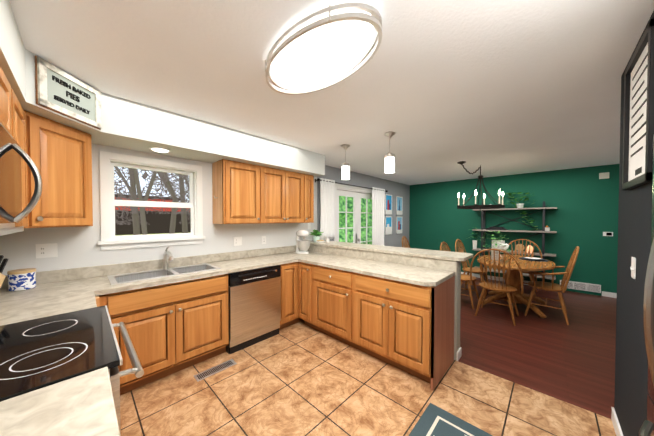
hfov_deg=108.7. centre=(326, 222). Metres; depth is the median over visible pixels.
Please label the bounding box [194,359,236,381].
floor vent
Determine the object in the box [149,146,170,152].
recessed light
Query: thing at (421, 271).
countertop
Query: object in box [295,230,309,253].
stand mixer
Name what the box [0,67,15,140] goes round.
upper cabinet
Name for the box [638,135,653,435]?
fridge
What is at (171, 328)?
base cabinet
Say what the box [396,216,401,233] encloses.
framed poster
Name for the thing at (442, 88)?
ceiling
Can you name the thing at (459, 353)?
baseboard
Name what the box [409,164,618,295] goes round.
wall
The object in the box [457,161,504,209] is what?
chandelier
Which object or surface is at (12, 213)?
microwave
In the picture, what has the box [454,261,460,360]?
wall
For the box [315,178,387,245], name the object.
curtains
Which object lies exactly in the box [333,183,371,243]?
window
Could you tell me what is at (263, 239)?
electrical outlet
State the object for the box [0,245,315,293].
countertop
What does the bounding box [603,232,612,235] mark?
thermostat
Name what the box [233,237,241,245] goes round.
outlet
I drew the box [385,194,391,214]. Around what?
framed poster
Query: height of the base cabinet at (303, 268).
0.866 m
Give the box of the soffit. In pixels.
[0,0,324,176]
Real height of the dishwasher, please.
0.868 m
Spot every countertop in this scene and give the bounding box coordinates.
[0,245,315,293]
[0,273,107,325]
[0,367,119,435]
[296,245,456,285]
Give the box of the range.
[0,305,143,435]
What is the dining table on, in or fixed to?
on the floor at (553, 354)
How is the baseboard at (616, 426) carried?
attached to the wall at (634, 240)
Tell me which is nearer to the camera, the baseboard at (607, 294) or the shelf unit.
the baseboard at (607, 294)
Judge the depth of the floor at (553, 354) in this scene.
2.70 m
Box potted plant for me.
[310,229,329,241]
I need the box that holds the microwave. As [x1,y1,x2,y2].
[0,122,41,235]
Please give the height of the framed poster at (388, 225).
0.470 m
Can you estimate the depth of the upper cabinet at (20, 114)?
1.36 m
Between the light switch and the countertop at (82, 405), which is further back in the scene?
the light switch
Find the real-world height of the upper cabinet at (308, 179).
0.742 m
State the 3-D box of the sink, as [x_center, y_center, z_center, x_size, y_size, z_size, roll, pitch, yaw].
[-1.590,0.586,2.351,0.436,0.198,0.870,1,1,44]
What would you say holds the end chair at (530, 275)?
on the floor at (553, 354)
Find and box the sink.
[107,263,220,284]
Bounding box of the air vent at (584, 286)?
[560,280,600,292]
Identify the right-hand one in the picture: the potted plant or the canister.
the potted plant
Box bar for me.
[310,240,472,260]
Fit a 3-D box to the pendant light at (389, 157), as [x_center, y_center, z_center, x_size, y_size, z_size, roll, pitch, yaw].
[0.731,-0.815,2.735,0.122,0.454,0.124,1,1,44]
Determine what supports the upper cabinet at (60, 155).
attached to the wall at (78, 247)
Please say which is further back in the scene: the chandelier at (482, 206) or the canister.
the chandelier at (482, 206)
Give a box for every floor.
[120,319,615,435]
[458,278,616,418]
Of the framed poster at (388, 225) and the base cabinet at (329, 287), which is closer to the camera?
the base cabinet at (329, 287)
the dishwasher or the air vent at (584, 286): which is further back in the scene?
the air vent at (584, 286)
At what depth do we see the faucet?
2.45 m
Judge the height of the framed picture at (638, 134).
0.720 m
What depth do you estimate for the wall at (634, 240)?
1.36 m
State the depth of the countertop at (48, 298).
1.57 m
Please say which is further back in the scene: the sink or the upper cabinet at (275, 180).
the upper cabinet at (275, 180)
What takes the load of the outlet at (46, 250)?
attached to the wall at (78, 247)
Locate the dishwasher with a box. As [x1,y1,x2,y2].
[226,265,280,353]
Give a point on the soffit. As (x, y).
(131, 125)
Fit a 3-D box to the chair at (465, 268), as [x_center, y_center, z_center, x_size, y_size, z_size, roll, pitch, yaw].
[2.881,0.850,4.657,0.627,1.035,0.555,-1,1,-44]
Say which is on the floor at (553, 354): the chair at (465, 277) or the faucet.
the chair at (465, 277)
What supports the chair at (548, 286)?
on the floor at (553, 354)
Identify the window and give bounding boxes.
[98,151,204,249]
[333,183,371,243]
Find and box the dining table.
[477,231,555,317]
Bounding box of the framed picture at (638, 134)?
[622,18,653,189]
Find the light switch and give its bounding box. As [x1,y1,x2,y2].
[630,257,635,278]
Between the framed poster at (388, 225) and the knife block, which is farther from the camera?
the framed poster at (388, 225)
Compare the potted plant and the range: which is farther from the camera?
the potted plant
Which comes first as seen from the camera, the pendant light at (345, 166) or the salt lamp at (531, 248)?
the pendant light at (345, 166)
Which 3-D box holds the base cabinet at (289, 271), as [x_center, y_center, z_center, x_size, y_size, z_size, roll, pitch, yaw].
[-0.661,0.954,3.289,0.593,0.866,0.379,1,1,44]
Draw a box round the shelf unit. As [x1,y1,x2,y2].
[466,192,556,280]
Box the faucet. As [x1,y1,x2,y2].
[162,247,173,269]
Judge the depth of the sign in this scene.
1.58 m
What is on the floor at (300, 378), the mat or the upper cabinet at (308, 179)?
the mat
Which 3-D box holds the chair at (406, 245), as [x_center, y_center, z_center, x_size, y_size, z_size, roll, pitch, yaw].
[2.090,0.834,5.579,0.555,1.035,0.627,1,1,34]
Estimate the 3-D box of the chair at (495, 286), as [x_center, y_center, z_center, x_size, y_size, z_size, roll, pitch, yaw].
[2.498,0.870,3.454,0.627,1.035,0.555,1,1,44]
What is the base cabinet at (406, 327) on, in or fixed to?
on the floor at (300, 378)
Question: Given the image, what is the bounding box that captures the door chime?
[599,172,608,178]
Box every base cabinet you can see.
[95,296,99,306]
[99,274,228,394]
[279,262,299,329]
[298,262,309,326]
[310,264,349,345]
[350,272,454,390]
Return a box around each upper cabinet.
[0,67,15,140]
[16,97,27,226]
[24,110,92,227]
[212,159,263,223]
[260,166,287,222]
[288,171,303,222]
[304,174,313,222]
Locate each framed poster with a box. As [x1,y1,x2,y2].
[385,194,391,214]
[385,216,391,234]
[396,196,402,214]
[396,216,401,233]
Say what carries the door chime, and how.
attached to the wall at (583, 216)
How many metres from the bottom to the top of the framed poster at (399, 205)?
0.500 m
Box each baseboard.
[457,347,461,357]
[461,272,529,284]
[602,291,616,297]
[611,407,622,435]
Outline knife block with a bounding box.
[0,255,7,287]
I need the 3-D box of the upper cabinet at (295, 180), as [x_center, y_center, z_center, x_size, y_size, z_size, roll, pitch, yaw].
[-0.585,-0.373,3.531,0.338,0.742,0.342,1,1,44]
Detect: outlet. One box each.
[36,243,57,257]
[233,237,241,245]
[262,236,265,243]
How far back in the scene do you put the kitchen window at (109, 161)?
2.43 m
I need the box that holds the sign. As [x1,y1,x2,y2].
[35,55,101,129]
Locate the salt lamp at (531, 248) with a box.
[527,245,532,252]
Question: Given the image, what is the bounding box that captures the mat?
[408,403,492,435]
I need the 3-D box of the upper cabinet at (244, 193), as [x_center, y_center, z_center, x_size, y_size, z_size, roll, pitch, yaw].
[-1.135,-0.363,2.955,0.338,0.742,0.465,1,1,44]
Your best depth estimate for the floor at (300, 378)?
1.88 m
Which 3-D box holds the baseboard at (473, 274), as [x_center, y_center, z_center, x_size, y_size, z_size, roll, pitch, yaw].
[3.589,1.298,5.887,3.170,0.090,0.012,1,1,44]
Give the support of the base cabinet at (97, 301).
on the floor at (300, 378)
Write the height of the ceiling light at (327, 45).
0.100 m
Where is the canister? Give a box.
[7,268,35,290]
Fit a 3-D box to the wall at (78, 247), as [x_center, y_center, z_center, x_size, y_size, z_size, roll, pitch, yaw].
[-0.124,0.149,4.373,0.140,2.440,7.540,1,1,44]
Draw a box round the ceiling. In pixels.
[9,0,653,184]
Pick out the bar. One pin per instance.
(443, 255)
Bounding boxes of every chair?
[402,236,409,247]
[440,242,478,308]
[455,239,490,290]
[470,249,523,325]
[505,239,542,295]
[525,246,578,324]
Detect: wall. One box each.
[0,144,409,274]
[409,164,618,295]
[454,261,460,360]
[614,11,653,435]
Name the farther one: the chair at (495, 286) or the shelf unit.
the shelf unit
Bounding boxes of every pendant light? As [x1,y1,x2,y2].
[341,144,349,179]
[384,131,394,172]
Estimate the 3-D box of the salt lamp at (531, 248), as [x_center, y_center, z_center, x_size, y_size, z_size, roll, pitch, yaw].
[4.290,0.549,4.964,0.114,0.160,0.120,1,1,44]
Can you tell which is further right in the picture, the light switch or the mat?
the light switch
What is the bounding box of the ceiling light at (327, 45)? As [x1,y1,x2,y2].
[265,2,381,94]

